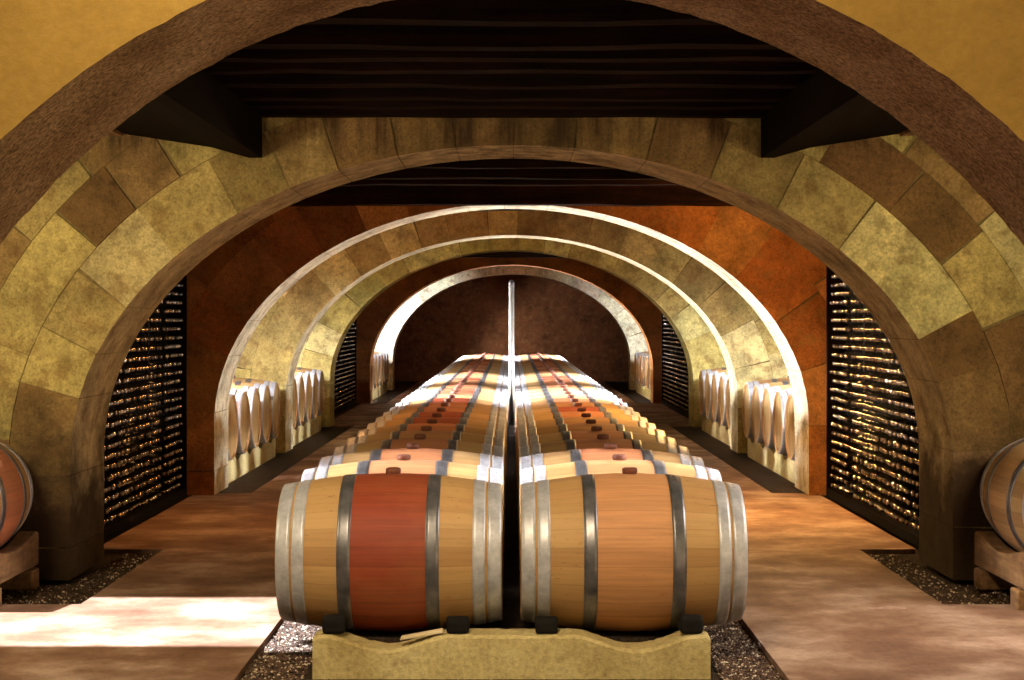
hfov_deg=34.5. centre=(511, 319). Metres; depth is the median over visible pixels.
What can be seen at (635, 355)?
wine barrel
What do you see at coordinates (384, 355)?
wine barrel
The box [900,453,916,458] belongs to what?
wine bottle
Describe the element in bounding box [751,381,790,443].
wine barrel
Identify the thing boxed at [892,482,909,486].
wine bottle
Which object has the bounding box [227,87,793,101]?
ceiling beam
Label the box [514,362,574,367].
wine barrel
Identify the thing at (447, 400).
wine barrel
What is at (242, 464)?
rail
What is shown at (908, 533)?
rack
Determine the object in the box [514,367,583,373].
wine barrel
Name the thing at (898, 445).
wine bottle
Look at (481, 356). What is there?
wine barrel
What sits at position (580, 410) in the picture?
wine barrel
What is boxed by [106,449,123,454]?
wine bottle
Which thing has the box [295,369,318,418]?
wine barrel
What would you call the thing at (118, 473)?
wine bottle
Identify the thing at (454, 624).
chock
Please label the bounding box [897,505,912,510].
wine bottle
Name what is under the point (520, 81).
ceiling beam
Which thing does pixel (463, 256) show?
ceiling beam
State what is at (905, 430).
wine bottle
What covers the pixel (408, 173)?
ceiling beam
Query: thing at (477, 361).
wine barrel
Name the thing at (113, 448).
wine bottle
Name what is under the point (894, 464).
wine bottle
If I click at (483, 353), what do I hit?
wine barrel
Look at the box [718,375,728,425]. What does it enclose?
wine barrel
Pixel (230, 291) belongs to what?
wall
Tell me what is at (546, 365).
wine barrel
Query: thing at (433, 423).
wine barrel
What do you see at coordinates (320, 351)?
wall
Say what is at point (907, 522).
wine bottle
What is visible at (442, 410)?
wine barrel
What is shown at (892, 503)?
wine bottle
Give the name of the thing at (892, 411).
wine bottle
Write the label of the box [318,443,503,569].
wine barrel
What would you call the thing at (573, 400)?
wine barrel
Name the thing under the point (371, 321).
wall
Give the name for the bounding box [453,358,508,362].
wine barrel
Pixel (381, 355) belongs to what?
wine barrel
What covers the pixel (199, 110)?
ceiling beam
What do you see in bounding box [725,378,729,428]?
wine barrel
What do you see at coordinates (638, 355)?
wine barrel
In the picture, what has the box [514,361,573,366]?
wine barrel
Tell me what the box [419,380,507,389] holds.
wine barrel
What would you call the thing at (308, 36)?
ceiling beam
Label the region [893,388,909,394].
wine bottle
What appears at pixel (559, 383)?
wine barrel
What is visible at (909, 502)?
wine bottle
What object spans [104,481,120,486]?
wine bottle
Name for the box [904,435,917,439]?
wine bottle
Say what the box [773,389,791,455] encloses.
wine barrel
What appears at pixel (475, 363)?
wine barrel
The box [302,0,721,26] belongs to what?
ceiling beam
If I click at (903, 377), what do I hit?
wine bottle
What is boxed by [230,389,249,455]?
wine barrel
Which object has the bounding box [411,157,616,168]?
ceiling beam
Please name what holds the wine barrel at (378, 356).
on the stand at (380, 390)
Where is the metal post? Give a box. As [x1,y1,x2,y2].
[508,280,514,426]
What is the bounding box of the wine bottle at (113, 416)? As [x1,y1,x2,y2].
[111,415,130,422]
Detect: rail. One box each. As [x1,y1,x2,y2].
[228,438,275,483]
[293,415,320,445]
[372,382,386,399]
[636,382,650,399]
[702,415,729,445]
[747,438,794,483]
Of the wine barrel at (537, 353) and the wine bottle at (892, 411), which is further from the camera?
the wine barrel at (537, 353)
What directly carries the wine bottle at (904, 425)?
in the rack at (908, 533)
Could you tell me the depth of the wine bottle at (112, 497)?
11.15 m
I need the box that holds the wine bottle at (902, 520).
[901,519,918,522]
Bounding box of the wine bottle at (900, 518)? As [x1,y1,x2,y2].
[899,517,913,521]
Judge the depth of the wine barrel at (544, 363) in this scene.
24.62 m
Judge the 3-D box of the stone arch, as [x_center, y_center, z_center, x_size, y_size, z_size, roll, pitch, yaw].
[0.000,0.070,9.575,8.800,2.760,0.778,0,0,0]
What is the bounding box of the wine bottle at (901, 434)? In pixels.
[900,432,917,437]
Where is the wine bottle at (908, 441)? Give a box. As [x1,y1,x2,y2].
[893,440,910,445]
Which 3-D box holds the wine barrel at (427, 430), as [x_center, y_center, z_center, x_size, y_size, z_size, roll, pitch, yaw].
[-0.515,0.997,9.990,0.950,0.710,0.684,0,0,0]
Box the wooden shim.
[400,628,443,639]
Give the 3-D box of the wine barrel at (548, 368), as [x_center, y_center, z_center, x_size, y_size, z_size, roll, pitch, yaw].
[0.515,0.997,21.890,0.950,0.710,0.684,0,0,0]
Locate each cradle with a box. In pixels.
[0,531,38,606]
[974,531,1023,609]
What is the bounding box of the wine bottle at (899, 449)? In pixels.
[884,448,903,453]
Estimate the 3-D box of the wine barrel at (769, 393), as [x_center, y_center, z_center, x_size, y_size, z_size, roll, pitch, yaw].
[2.965,0.945,16.140,0.950,0.710,0.684,0,0,0]
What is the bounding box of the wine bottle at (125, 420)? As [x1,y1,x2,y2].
[109,417,127,422]
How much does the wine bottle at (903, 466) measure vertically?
0.078 m
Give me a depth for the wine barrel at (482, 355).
30.23 m
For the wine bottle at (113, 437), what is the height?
0.076 m
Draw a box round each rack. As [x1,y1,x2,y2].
[103,275,186,540]
[334,318,356,415]
[662,314,688,418]
[826,266,918,546]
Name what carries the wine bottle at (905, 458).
in the rack at (908, 533)
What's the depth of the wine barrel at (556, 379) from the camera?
18.31 m
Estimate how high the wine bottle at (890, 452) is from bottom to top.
0.078 m
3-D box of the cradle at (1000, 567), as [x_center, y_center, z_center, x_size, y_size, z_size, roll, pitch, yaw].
[2.885,1.308,8.645,0.720,0.300,0.910,0,0,0]
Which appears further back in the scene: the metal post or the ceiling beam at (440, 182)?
the metal post
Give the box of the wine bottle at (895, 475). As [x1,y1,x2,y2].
[893,472,911,477]
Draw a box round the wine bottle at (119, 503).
[106,502,120,506]
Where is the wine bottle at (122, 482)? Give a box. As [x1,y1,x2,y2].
[108,480,124,484]
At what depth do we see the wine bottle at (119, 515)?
11.31 m
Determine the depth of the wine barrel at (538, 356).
29.55 m
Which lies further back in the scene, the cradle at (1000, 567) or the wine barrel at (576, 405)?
the wine barrel at (576, 405)
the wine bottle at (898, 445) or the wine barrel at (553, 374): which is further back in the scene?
the wine barrel at (553, 374)
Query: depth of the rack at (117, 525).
13.56 m
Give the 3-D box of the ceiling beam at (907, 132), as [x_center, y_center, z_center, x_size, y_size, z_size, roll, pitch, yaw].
[2.680,-1.077,9.035,1.040,0.115,0.270,0,0,0]
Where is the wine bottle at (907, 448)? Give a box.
[905,446,918,450]
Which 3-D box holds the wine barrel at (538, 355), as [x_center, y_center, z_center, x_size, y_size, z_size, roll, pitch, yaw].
[0.515,0.997,30.290,0.950,0.710,0.684,0,0,0]
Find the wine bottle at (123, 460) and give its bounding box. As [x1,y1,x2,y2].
[109,458,126,463]
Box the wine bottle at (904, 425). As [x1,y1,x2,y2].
[902,423,916,428]
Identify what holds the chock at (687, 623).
on the stone
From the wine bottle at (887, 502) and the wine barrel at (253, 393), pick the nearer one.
the wine bottle at (887, 502)
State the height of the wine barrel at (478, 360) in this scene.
0.710 m
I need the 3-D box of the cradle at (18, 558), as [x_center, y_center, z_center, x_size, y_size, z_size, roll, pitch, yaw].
[-2.940,1.308,8.645,0.720,0.300,0.910,0,0,0]
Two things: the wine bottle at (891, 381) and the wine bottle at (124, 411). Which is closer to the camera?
the wine bottle at (891, 381)
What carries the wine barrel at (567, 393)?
on the floor
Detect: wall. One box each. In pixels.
[0,0,1023,244]
[187,206,825,494]
[235,210,787,452]
[297,238,725,426]
[357,257,661,402]
[375,266,647,389]
[395,275,627,380]
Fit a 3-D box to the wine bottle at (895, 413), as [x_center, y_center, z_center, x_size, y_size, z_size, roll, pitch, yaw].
[2.760,0.636,11.243,0.299,0.077,0.077,0,0,0]
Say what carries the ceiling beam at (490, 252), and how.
attached to the ceiling
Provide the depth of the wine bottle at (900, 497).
11.07 m
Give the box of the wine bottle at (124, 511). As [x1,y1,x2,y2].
[111,510,125,514]
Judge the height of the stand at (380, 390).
0.225 m
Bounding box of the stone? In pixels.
[312,628,710,678]
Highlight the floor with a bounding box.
[0,381,1023,679]
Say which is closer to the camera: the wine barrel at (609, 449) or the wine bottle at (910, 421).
the wine barrel at (609, 449)
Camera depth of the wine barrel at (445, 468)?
7.78 m
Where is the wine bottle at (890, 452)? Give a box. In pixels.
[889,450,905,454]
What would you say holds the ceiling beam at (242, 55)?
attached to the ceiling
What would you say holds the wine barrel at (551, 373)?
on the floor
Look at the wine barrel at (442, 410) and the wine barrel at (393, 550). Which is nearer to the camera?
the wine barrel at (393, 550)
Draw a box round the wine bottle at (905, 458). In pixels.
[903,455,918,460]
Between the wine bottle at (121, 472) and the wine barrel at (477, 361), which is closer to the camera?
the wine bottle at (121, 472)
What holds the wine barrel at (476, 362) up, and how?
on the floor
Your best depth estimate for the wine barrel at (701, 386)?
21.66 m
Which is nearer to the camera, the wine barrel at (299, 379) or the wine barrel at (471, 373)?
the wine barrel at (299, 379)
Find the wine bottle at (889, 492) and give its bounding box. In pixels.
[888,491,903,495]
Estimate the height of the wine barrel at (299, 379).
0.710 m
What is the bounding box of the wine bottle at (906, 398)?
[889,397,909,403]
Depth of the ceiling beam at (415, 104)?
8.71 m
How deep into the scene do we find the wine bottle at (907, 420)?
11.27 m
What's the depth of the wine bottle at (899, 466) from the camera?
11.11 m
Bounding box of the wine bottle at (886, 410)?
[885,407,904,413]
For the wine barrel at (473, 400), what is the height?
0.710 m
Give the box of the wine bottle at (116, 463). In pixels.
[104,461,119,466]
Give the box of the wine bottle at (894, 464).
[892,461,909,466]
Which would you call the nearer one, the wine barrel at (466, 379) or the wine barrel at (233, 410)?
the wine barrel at (233, 410)
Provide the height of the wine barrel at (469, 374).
0.710 m
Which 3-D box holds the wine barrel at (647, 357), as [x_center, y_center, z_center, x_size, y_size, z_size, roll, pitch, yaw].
[2.965,0.945,30.450,0.950,0.710,0.684,0,0,0]
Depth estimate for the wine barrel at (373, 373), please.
29.98 m
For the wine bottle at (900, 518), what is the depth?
11.07 m
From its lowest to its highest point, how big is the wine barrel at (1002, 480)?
0.710 m
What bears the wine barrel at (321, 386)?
on the stand at (307, 429)
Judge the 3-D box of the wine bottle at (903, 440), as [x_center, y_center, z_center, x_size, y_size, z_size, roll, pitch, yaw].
[2.746,0.847,11.365,0.299,0.077,0.077,0,0,0]
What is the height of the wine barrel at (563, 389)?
0.710 m
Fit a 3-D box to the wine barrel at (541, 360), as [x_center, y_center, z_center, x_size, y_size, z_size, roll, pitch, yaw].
[0.515,0.997,26.790,0.950,0.710,0.684,0,0,0]
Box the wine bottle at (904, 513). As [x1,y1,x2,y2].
[890,512,905,517]
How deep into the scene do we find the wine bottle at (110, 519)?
11.07 m
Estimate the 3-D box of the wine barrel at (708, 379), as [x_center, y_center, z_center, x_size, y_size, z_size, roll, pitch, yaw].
[2.965,0.945,21.005,0.950,0.710,0.684,0,0,0]
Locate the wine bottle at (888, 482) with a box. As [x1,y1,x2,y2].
[887,480,903,484]
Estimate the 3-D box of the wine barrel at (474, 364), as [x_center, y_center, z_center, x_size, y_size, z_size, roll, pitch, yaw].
[-0.515,0.997,23.990,0.950,0.710,0.684,0,0,0]
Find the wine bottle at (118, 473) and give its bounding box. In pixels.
[104,471,119,476]
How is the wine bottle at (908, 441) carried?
in the rack at (908, 533)
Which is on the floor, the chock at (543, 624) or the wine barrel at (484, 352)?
the wine barrel at (484, 352)
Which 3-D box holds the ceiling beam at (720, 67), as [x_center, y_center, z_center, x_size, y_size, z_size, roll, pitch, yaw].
[0.900,-1.228,7.540,7.000,0.203,0.136,0,0,0]
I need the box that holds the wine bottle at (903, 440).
[888,439,907,444]
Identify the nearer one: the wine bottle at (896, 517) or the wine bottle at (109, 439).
the wine bottle at (896, 517)
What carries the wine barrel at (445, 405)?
on the floor
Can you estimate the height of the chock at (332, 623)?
0.075 m
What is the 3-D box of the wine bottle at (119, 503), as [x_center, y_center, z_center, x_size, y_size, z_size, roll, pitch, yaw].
[-2.838,1.270,11.365,0.299,0.077,0.077,0,0,0]
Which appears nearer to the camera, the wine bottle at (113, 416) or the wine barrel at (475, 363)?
the wine bottle at (113, 416)
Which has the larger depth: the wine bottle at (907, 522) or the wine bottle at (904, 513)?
the wine bottle at (904, 513)
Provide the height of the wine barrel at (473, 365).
0.710 m
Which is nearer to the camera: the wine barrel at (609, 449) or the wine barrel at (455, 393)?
the wine barrel at (609, 449)
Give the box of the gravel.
[2,553,1009,679]
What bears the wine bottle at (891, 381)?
in the rack at (908, 533)
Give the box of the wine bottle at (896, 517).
[895,516,912,519]
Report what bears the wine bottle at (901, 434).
in the rack at (908, 533)
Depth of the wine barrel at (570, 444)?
9.19 m
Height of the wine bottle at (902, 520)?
0.076 m
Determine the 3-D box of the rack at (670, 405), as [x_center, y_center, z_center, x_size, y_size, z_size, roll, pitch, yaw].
[2.772,0.313,25.750,0.355,2.274,5.500,0,0,0]
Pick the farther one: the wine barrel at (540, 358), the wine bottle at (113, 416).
the wine barrel at (540, 358)
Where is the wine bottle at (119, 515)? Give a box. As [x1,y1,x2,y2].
[104,513,121,517]
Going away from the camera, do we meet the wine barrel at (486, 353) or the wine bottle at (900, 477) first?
the wine bottle at (900, 477)
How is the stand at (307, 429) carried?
on the floor
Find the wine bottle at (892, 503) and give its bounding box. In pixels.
[891,502,905,506]
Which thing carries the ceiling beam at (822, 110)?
attached to the stone arch
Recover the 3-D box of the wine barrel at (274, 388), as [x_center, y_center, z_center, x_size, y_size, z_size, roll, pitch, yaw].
[-2.965,0.945,17.530,0.950,0.710,0.684,0,0,0]
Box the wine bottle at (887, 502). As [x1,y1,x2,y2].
[886,500,902,504]
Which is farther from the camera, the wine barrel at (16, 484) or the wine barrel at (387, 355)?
the wine barrel at (387, 355)
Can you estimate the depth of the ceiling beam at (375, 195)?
13.49 m
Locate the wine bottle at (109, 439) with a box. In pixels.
[106,438,125,443]
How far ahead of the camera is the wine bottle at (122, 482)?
11.44 m
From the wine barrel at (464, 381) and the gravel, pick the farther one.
the wine barrel at (464, 381)
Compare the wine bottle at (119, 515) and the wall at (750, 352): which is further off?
the wall at (750, 352)
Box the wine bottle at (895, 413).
[894,409,913,415]
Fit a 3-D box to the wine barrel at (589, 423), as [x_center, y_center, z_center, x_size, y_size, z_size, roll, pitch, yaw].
[0.515,0.997,10.690,0.950,0.710,0.684,0,0,0]
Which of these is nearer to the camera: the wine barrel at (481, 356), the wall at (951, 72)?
the wall at (951, 72)
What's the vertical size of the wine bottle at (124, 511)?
0.078 m
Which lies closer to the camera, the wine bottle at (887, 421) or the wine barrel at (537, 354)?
the wine bottle at (887, 421)
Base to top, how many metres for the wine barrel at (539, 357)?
0.710 m
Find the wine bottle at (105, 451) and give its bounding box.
[104,450,119,455]
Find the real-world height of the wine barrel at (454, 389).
0.710 m
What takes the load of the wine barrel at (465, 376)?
on the floor
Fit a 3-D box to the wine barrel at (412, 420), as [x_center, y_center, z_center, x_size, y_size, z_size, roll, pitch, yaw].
[-0.515,0.997,11.390,0.950,0.710,0.684,0,0,0]
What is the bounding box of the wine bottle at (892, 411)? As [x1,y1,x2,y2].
[891,408,910,414]
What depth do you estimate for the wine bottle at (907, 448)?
10.87 m
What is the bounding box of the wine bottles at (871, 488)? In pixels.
[112,275,920,514]
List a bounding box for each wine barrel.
[0,443,32,547]
[228,394,237,460]
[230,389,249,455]
[231,384,260,449]
[232,381,271,443]
[233,375,280,438]
[275,467,502,631]
[292,378,297,428]
[294,375,304,425]
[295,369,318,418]
[295,372,311,422]
[296,367,324,415]
[301,454,503,565]
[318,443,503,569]
[333,434,504,539]
[346,426,504,452]
[357,419,504,437]
[367,413,505,508]
[372,357,374,389]
[373,356,377,387]
[374,351,388,381]
[374,352,385,383]
[374,353,383,384]
[374,354,380,386]
[375,407,505,423]
[383,403,506,466]
[390,398,506,478]
[396,395,506,407]
[401,391,506,402]
[406,388,506,398]
[411,385,506,395]
[415,382,507,445]
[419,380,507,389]
[422,378,507,386]
[426,375,507,383]
[429,373,507,381]
[432,372,507,379]
[434,370,507,377]
[437,368,508,416]
[439,367,508,374]
[441,365,508,372]
[443,364,508,370]
[445,363,508,368]
[448,362,508,367]
[449,361,508,366]
[450,360,508,364]
[452,359,508,363]
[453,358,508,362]
[456,356,508,360]
[457,355,508,359]
[457,357,508,361]
[459,354,508,358]
[460,353,508,357]
[461,353,508,356]
[463,352,507,355]
[514,353,561,356]
[514,353,562,357]
[514,354,563,358]
[514,355,565,359]
[514,356,566,360]
[514,357,565,361]
[514,358,569,362]
[514,359,570,363]
[514,360,572,364]
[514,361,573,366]
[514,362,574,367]
[514,363,577,368]
[514,364,579,370]
[514,365,581,372]
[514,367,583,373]
[514,368,585,417]
[515,352,559,355]
[515,370,588,377]
[515,372,590,379]
[515,373,593,381]
[515,375,596,383]
[515,378,600,386]
[515,380,603,389]
[515,382,607,396]
[515,385,611,445]
[516,388,616,398]
[516,391,621,402]
[516,395,626,407]
[516,398,632,478]
[517,403,639,417]
[517,407,647,423]
[517,413,655,508]
[518,419,665,437]
[518,426,676,448]
[518,434,689,545]
[519,443,704,569]
[520,454,721,486]
[520,467,747,631]
[634,351,648,381]
[637,352,648,383]
[639,353,648,384]
[642,354,648,386]
[645,356,649,387]
[648,357,650,389]
[698,367,726,415]
[704,369,726,418]
[711,372,727,422]
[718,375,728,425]
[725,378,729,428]
[742,375,789,438]
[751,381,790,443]
[762,384,791,449]
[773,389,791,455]
[785,393,794,460]
[980,438,1023,551]
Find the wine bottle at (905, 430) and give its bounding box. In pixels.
[890,429,909,434]
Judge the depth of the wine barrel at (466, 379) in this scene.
18.31 m
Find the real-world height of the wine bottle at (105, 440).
0.078 m
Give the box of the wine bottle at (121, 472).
[106,470,123,474]
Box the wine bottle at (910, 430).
[893,429,911,435]
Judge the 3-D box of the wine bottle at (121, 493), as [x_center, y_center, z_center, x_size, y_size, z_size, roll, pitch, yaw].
[-2.831,1.200,11.405,0.299,0.078,0.078,0,0,0]
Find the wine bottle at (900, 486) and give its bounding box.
[899,485,915,489]
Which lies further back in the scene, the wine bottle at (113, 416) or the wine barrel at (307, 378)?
the wine barrel at (307, 378)
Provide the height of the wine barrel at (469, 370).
0.710 m
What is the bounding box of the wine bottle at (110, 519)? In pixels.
[104,517,112,521]
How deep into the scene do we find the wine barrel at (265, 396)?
16.77 m
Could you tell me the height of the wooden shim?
0.041 m
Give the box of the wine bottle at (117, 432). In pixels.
[105,429,120,434]
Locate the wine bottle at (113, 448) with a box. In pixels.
[110,447,128,452]
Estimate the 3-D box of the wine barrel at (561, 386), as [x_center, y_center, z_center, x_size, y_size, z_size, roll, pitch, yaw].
[0.515,0.997,16.290,0.950,0.710,0.684,0,0,0]
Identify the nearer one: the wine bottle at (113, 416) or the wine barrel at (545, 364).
the wine bottle at (113, 416)
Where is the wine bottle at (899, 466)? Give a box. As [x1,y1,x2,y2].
[896,463,916,468]
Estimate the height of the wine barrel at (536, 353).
0.710 m
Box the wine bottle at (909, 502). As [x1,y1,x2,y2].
[907,500,918,504]
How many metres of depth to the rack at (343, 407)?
28.46 m
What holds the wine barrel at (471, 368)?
on the floor
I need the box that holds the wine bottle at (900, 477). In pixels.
[898,474,915,479]
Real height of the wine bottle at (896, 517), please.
0.078 m
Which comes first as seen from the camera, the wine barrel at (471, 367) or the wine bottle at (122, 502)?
the wine bottle at (122, 502)
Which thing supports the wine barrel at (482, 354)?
on the floor
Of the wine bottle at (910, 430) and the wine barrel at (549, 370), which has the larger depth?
the wine barrel at (549, 370)
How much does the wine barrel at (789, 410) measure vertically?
0.710 m
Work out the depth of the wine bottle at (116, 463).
11.28 m
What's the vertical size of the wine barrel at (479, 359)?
0.710 m
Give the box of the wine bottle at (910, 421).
[894,420,913,425]
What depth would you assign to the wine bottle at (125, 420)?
11.52 m
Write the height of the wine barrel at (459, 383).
0.710 m
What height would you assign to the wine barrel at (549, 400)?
0.710 m
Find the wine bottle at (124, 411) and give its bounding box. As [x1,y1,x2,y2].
[108,407,125,413]
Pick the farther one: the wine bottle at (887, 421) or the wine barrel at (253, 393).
the wine barrel at (253, 393)
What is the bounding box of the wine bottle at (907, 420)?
[891,419,911,425]
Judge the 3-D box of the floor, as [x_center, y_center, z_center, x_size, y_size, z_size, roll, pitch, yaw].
[0.000,1.500,18.500,8.800,0.100,43.000,0,0,0]
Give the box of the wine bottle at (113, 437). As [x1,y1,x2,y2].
[112,436,129,442]
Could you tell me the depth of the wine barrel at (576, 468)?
7.78 m
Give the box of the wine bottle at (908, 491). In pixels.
[906,489,918,493]
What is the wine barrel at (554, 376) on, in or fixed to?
on the floor
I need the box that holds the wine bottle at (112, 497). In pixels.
[104,495,114,499]
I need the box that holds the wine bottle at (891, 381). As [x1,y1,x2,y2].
[889,377,906,383]
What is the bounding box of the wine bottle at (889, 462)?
[888,460,905,465]
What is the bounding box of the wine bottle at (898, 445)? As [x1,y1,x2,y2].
[896,442,916,447]
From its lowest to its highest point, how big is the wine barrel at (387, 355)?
0.710 m
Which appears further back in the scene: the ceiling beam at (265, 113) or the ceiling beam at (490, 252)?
the ceiling beam at (490, 252)
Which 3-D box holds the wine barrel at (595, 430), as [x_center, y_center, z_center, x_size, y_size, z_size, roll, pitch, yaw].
[0.515,0.997,9.990,0.950,0.710,0.684,0,0,0]
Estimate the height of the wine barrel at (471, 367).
0.710 m
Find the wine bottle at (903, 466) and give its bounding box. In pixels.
[902,464,918,469]
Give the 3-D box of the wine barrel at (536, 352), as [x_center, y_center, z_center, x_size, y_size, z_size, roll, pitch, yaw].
[0.515,0.997,33.090,0.950,0.710,0.684,0,0,0]
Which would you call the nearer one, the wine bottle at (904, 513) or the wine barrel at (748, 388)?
the wine bottle at (904, 513)
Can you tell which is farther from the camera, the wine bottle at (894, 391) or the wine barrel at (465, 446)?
the wine bottle at (894, 391)
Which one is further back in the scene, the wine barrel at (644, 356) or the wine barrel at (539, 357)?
the wine barrel at (644, 356)
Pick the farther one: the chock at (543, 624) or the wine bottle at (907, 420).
the wine bottle at (907, 420)
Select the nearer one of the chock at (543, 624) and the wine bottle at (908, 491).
the chock at (543, 624)
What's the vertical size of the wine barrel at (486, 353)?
0.710 m
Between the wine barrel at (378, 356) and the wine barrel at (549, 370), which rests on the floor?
the wine barrel at (549, 370)
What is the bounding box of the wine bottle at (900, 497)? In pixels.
[899,496,915,500]
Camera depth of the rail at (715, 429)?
20.61 m
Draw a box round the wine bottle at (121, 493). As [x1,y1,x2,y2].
[106,491,123,495]
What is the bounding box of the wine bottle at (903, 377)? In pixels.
[886,376,905,386]
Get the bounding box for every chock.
[322,614,346,632]
[446,616,469,632]
[535,616,557,632]
[678,614,702,632]
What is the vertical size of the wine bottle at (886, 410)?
0.078 m
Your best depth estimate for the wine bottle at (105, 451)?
11.31 m
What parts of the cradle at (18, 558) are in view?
cradle rail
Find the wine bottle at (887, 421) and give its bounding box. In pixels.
[886,417,906,423]
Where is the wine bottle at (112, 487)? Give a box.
[104,485,114,489]
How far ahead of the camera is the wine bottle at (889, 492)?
11.39 m
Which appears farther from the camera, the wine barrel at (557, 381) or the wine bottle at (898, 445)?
the wine barrel at (557, 381)
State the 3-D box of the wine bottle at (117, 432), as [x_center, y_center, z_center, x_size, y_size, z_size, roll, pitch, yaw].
[-2.829,0.777,11.324,0.299,0.076,0.076,0,0,0]
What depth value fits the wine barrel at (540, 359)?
27.44 m
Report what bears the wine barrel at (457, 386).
on the floor
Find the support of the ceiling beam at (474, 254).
attached to the ceiling
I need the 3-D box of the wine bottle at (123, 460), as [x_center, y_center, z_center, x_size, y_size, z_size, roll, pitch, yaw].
[-2.838,0.988,11.527,0.299,0.077,0.077,0,0,0]
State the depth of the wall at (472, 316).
39.00 m
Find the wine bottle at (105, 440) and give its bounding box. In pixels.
[104,439,120,444]
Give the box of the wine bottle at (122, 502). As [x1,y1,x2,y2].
[107,500,124,504]
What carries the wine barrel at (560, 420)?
on the floor
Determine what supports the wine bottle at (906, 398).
in the rack at (908, 533)
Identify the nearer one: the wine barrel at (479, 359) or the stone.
the stone
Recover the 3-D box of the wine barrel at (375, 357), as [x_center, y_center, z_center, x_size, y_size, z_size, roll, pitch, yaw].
[-2.965,0.945,30.450,0.950,0.710,0.684,0,0,0]
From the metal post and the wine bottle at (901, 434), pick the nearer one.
the wine bottle at (901, 434)
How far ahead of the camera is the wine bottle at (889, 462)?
11.36 m
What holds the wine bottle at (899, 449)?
in the rack at (908, 533)
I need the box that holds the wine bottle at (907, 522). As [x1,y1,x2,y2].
[905,520,918,524]
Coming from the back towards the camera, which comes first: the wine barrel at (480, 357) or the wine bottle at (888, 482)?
the wine barrel at (480, 357)
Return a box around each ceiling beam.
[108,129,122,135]
[115,69,261,157]
[204,61,818,74]
[211,73,812,89]
[218,49,804,62]
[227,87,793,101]
[242,24,780,50]
[243,100,777,109]
[253,109,769,117]
[290,185,732,206]
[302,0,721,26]
[338,179,678,186]
[360,168,662,179]
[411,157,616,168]
[459,256,563,257]
[468,254,554,255]
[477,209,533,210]
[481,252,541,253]
[490,252,521,252]
[761,69,907,157]
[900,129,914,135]
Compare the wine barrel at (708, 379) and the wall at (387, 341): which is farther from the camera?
the wall at (387, 341)
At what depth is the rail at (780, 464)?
16.25 m
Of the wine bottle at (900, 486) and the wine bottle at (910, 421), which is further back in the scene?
the wine bottle at (910, 421)
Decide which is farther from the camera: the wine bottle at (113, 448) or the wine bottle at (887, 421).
the wine bottle at (113, 448)
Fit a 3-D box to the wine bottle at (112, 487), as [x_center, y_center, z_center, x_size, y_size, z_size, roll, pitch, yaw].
[-2.825,1.129,11.121,0.299,0.077,0.077,0,0,0]
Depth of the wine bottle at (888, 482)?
11.44 m

